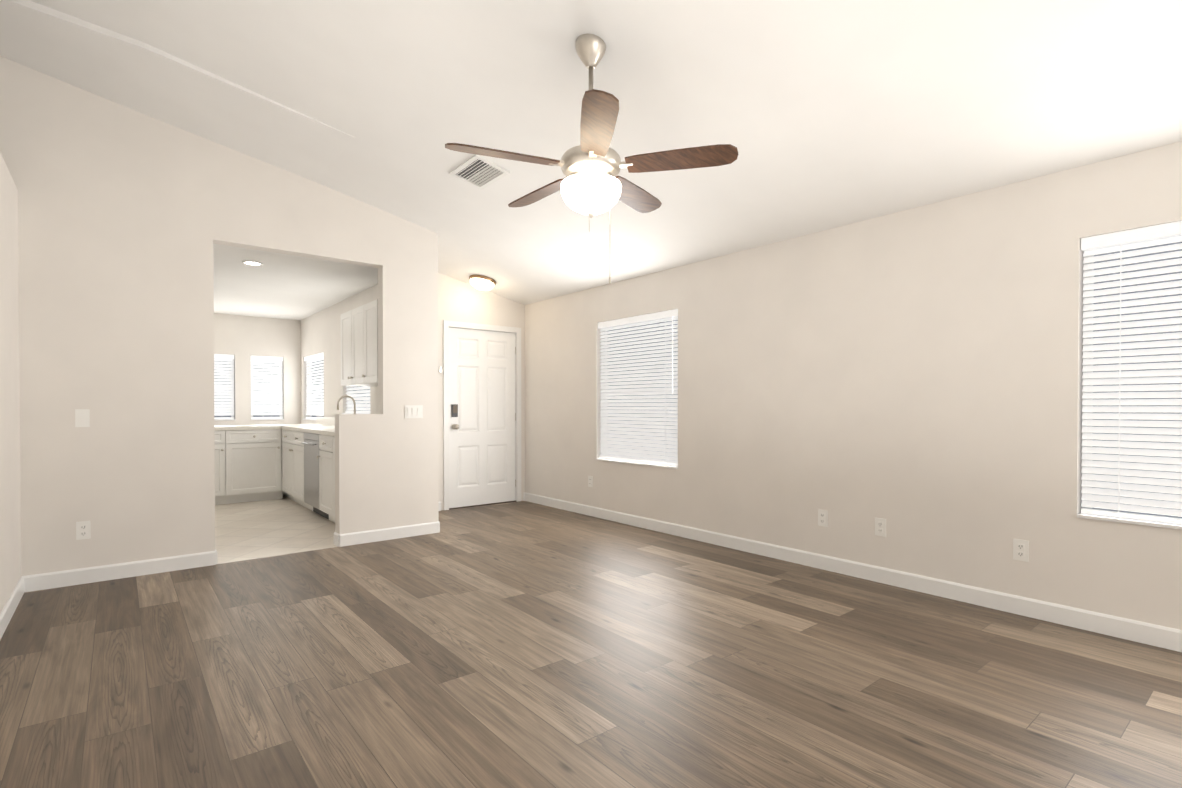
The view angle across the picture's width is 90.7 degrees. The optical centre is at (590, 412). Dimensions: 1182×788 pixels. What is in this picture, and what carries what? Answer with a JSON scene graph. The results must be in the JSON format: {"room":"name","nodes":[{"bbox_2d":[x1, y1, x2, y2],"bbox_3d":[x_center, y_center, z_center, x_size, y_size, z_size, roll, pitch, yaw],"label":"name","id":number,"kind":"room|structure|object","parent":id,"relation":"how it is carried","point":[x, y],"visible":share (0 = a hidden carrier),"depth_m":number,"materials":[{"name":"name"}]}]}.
{"room":"living room","nodes":[
{"label":"living room","id":0,"kind":"room"},
{"bbox_2d":[0,152,20,612],"bbox_3d":[-1.227,-0.094,0.297,0.600,2.470,7.978,0,1,-39],"label":"wall","id":1,"kind":"structure","parent":0,"point":[10,529],"depth_m":3.24,"materials":[{"name":"beige paint"}]},
{"bbox_2d":[0,575,27,639],"bbox_3d":[-1.036,1.088,0.560,0.014,0.100,7.828,0,1,-39],"label":"baseboard","id":2,"kind":"structure","parent":1,"relation":"attached to","point":[21,587],"depth_m":3.20,"materials":[{"name":"white wood"}]},
{"bbox_2d":[0,0,354,181],"bbox_3d":[-2.770,-2.071,3.527,2.300,0.504,0.988,0,1,-39],"label":"ceiling","id":3,"kind":"structure","parent":0,"point":[139,76],"depth_m":3.61,"materials":[{"name":"white paint"}]},
{"bbox_2d":[0,56,438,575],"bbox_3d":[-2.720,-0.634,4.296,3.330,3.473,0.122,0,1,-39],"label":"wall","id":4,"kind":"structure","parent":0,"point":[128,218],"depth_m":3.98,"materials":[{"name":"beige paint"}]},
{"bbox_2d":[75,409,89,426],"bbox_3d":[-3.280,0.038,3.763,0.070,0.115,0.010,0,1,-39],"label":"switch","id":5,"kind":"object","parent":4,"relation":"attached to","point":[82,417],"visible":1,"depth_m":3.76,"materials":[{"name":"white plastic"}]},
{"bbox_2d":[76,521,90,539],"bbox_3d":[-3.280,0.763,3.770,0.070,0.115,0.008,0,1,-39],"label":"outlet","id":6,"kind":"object","parent":4,"relation":"attached to","point":[83,529],"visible":1,"depth_m":3.77,"materials":[{"name":"white plastic"}]},
{"bbox_2d":[28,549,217,591],"bbox_3d":[-3.095,1.056,3.921,0.994,0.100,0.014,0,1,-39],"label":"baseboard","id":7,"kind":"structure","parent":4,"relation":"attached to","point":[43,581],"depth_m":3.88,"materials":[{"name":"white wood"}]},
{"bbox_2d":[336,521,439,546],"bbox_3d":[-1.724,1.046,5.034,0.874,0.100,0.014,0,1,-39],"label":"baseboard","id":8,"kind":"structure","parent":4,"relation":"attached to","point":[355,538],"depth_m":5.00,"materials":[{"name":"white wood"}]},
{"bbox_2d":[405,405,422,417],"bbox_3d":[-1.564,-0.005,5.155,0.162,0.115,0.010,0,1,-39],"label":"light switch","id":9,"kind":"object","parent":4,"relation":"attached to","point":[413,411],"visible":1,"depth_m":5.15,"materials":[{"name":"white plastic"}]},
{"bbox_2d":[214,313,300,425],"bbox_3d":[-5.657,-0.201,7.823,3.210,2.540,0.150,0,1,-39],"label":"wall","id":10,"kind":"structure","parent":0,"point":[241,339],"depth_m":8.41,"materials":[{"name":"beige paint"}]},
{"bbox_2d":[214,354,234,420],"bbox_3d":[-5.395,-0.348,8.014,0.856,0.926,0.142,0,1,-39],"label":"window blind","id":11,"kind":"object","parent":10,"relation":"attached to","point":[223,386],"visible":0.33,"depth_m":8.19,"materials":[{"name":"white plastic"}]},
{"bbox_2d":[250,356,283,419],"bbox_3d":[-4.746,-0.353,8.540,0.426,0.926,0.142,0,1,-39],"label":"window blind","id":12,"kind":"object","parent":10,"relation":"attached to","point":[266,389],"visible":0.9,"depth_m":8.53,"materials":[{"name":"white plastic"}]},
{"bbox_2d":[215,495,336,563],"bbox_3d":[-4.274,1.146,6.014,3.360,0.120,4.722,0,1,-39],"label":"floor","id":13,"kind":"structure","parent":0,"point":[284,525],"depth_m":5.39,"materials":[{"name":"beige tile"}]},
{"bbox_2d":[215,429,226,504],"bbox_3d":[-4.633,0.643,6.879,0.480,0.870,0.620,0,1,-39],"label":"base cabinet","id":14,"kind":"object","parent":13,"relation":"on","point":[220,434],"depth_m":6.76,"materials":[{"name":"white wood"}]},
{"bbox_2d":[227,425,282,503],"bbox_3d":[-4.221,0.640,7.213,0.581,0.870,0.620,0,1,-39],"label":"base cabinet","id":15,"kind":"object","parent":13,"relation":"on","point":[258,462],"depth_m":6.98,"materials":[{"name":"white wood"}]},
{"bbox_2d":[279,425,334,498],"bbox_3d":[-3.398,0.641,7.130,0.574,0.870,0.538,0,1,-39],"label":"base cabinet","id":16,"kind":"object","parent":13,"relation":"on","point":[284,434],"depth_m":7.04,"materials":[{"name":"white wood"}]},
{"bbox_2d":[291,429,334,510],"bbox_3d":[-3.059,0.645,6.713,0.574,0.870,0.538,0,1,-39],"label":"base cabinet","id":17,"kind":"object","parent":13,"relation":"on","point":[297,435],"depth_m":6.53,"materials":[{"name":"white wood"}]},
{"bbox_2d":[301,433,328,519],"bbox_3d":[-2.711,0.651,6.249,0.618,0.867,0.600,0,1,-39],"label":"dishwasher","id":18,"kind":"object","parent":13,"relation":"on","point":[311,469],"visible":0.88,"depth_m":6.07,"materials":[{"name":"silver metal"}]},
{"bbox_2d":[315,433,330,520],"bbox_3d":[-2.349,0.653,5.839,0.574,0.870,0.487,0,1,-39],"label":"base cabinet","id":19,"kind":"object","parent":13,"relation":"on","point":[324,456],"depth_m":5.69,"materials":[{"name":"white wood"}]},
{"bbox_2d":[337,395,355,413],"bbox_3d":[-2.577,-0.003,6.155,0.208,0.354,0.091,0,1,-39],"label":"kitchen faucet","id":20,"kind":"object","parent":19,"relation":"on","point":[348,396],"visible":0.65,"depth_m":6.14,"materials":[{"name":"silver metal"}]},
{"bbox_2d":[331,433,334,522],"bbox_3d":[-1.994,0.657,5.401,0.574,0.870,0.642,0,1,-39],"label":"base cabinet","id":21,"kind":"object","parent":13,"relation":"on","point":[332,434],"depth_m":5.47,"materials":[{"name":"white wood"}]},
{"bbox_2d":[213,244,377,319],"bbox_3d":[-4.312,-1.434,6.037,3.361,0.160,4.600,0,1,-39],"label":"ceiling","id":22,"kind":"structure","parent":0,"point":[282,286],"depth_m":6.14,"materials":[{"name":"white paint"}]},
{"bbox_2d":[242,261,262,265],"bbox_3d":[-3.050,-1.343,5.260,0.170,0.008,0.170,0,1,-39],"label":"recessed light","id":23,"kind":"object","parent":22,"relation":"in","point":[254,263],"visible":1,"depth_m":5.27,"materials":[{"name":"white metal"}]},
{"bbox_2d":[301,284,377,423],"bbox_3d":[-3.296,-0.198,7.557,0.120,2.540,3.540,0,1,-39],"label":"wall","id":24,"kind":"structure","parent":0,"point":[320,331],"depth_m":7.55,"materials":[{"name":"beige paint"}]},
{"bbox_2d":[303,352,323,420],"bbox_3d":[-3.877,-0.350,8.269,0.142,0.926,1.096,0,1,-39],"label":"window blind","id":25,"kind":"object","parent":24,"relation":"attached to","point":[315,397],"visible":0.56,"depth_m":8.31,"materials":[{"name":"white plastic"}]},
{"bbox_2d":[342,386,369,413],"bbox_3d":[-2.679,-0.386,6.793,0.142,0.826,0.996,0,1,-39],"label":"window blind","id":26,"kind":"object","parent":24,"relation":"attached to","point":[360,395],"visible":0.31,"depth_m":6.80,"materials":[{"name":"white plastic"}]},
{"bbox_2d":[341,299,377,386],"bbox_3d":[-2.119,-0.641,5.700,0.375,0.740,1.100,0,1,-39],"label":"upper cabinet","id":27,"kind":"object","parent":24,"relation":"attached to","point":[359,346],"visible":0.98,"depth_m":5.56,"materials":[{"name":"white wood"}]},
{"bbox_2d":[438,273,524,509],"bbox_3d":[-1.458,-0.320,6.672,1.860,2.799,0.150,0,1,-39],"label":"wall","id":28,"kind":"structure","parent":0,"point":[459,301],"depth_m":6.64,"materials":[{"name":"beige paint"}]},
{"bbox_2d":[443,320,520,509],"bbox_3d":[-1.266,0.031,6.785,1.000,2.096,0.212,0,1,-39],"label":"front door","id":29,"kind":"structure","parent":28,"relation":"in","point":[482,411],"depth_m":6.75,"materials":[{"name":"white wood"}]},
{"bbox_2d":[0,501,1181,787],"bbox_3d":[0.078,1.183,2.129,5.220,0.120,9.160,0,1,-39],"label":"floor","id":30,"kind":"structure","parent":0,"point":[518,645],"depth_m":2.46,"materials":[{"name":"brown wood"}]},
{"bbox_2d":[30,0,1181,304],"bbox_3d":[0.078,-1.898,2.100,5.220,1.346,9.160,0,1,-39],"label":"ceiling","id":31,"kind":"structure","parent":0,"point":[824,114],"depth_m":3.00,"materials":[{"name":"white paint"}]},
{"bbox_2d":[449,154,509,189],"bbox_3d":[-0.779,-1.666,4.060,0.257,0.065,0.400,0,1,-39],"label":"ceiling vent","id":32,"kind":"object","parent":31,"relation":"in","point":[479,172],"visible":0.96,"depth_m":4.05,"materials":[{"name":"white metal"}]},
{"bbox_2d":[469,275,495,290],"bbox_3d":[-1.186,-1.411,6.386,0.290,0.144,0.296,0,1,-39],"label":"flush-mount ceiling light","id":33,"kind":"object","parent":31,"relation":"attached to","point":[482,282],"visible":1,"depth_m":6.29,"materials":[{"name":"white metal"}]},
{"bbox_2d":[445,34,737,283],"bbox_3d":[-0.036,-1.167,2.768,1.281,1.146,1.227,0,1,-39],"label":"ceiling fan","id":34,"kind":"object","parent":31,"relation":"hanging from","point":[590,184],"visible":0.98,"depth_m":2.62,"materials":[{"name":"brown wood"}]},
{"bbox_2d":[525,141,1181,629],"bbox_3d":[2.046,-0.112,3.715,0.150,2.440,9.160,0,1,-39],"label":"wall","id":35,"kind":"structure","parent":0,"point":[913,377],"depth_m":3.71,"materials":[{"name":"beige paint"}]},
{"bbox_2d":[588,476,592,486],"bbox_3d":[-0.008,0.725,6.126,0.008,0.115,0.070,0,1,-39],"label":"electrical outlet","id":36,"kind":"object","parent":35,"relation":"attached to","point":[590,481],"visible":1,"depth_m":6.12,"materials":[{"name":"white plastic"}]},
{"bbox_2d":[596,309,677,468],"bbox_3d":[0.459,-0.213,5.642,0.142,1.421,1.120,0,1,-39],"label":"window blind","id":37,"kind":"object","parent":35,"relation":"attached to","point":[639,394],"visible":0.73,"depth_m":5.60,"materials":[{"name":"white plastic"}]},
{"bbox_2d":[818,509,827,526],"bbox_3d":[1.631,0.745,4.108,0.008,0.115,0.070,0,1,-39],"label":"electrical outlet","id":38,"kind":"object","parent":35,"relation":"attached to","point":[822,517],"visible":1,"depth_m":4.10,"materials":[{"name":"white plastic"}]},
{"bbox_2d":[523,492,1181,651],"bbox_3d":[1.978,1.059,3.671,0.024,0.100,8.860,0,1,-39],"label":"baseboard","id":39,"kind":"structure","parent":35,"relation":"attached to","point":[1139,631],"depth_m":3.59,"materials":[{"name":"white wood"}]},
{"bbox_2d":[875,518,885,536],"bbox_3d":[1.883,0.747,3.797,0.008,0.115,0.070,0,1,-39],"label":"electrical outlet","id":40,"kind":"object","parent":35,"relation":"attached to","point":[880,526],"visible":1,"depth_m":3.79,"materials":[{"name":"white plastic"}]},
{"bbox_2d":[1013,539,1028,561],"bbox_3d":[2.362,0.758,3.207,0.008,0.115,0.070,0,1,-39],"label":"electrical outlet","id":41,"kind":"object","parent":35,"relation":"attached to","point":[1020,550],"visible":1,"depth_m":3.20,"materials":[{"name":"white plastic"}]},
{"bbox_2d":[1077,221,1181,529],"bbox_3d":[2.916,-0.174,2.617,0.142,1.441,1.116,0,1,-39],"label":"window blind","id":42,"kind":"object","parent":35,"relation":"attached to","point":[1131,458],"visible":1,"depth_m":2.88,"materials":[{"name":"white plastic"}]}
]}

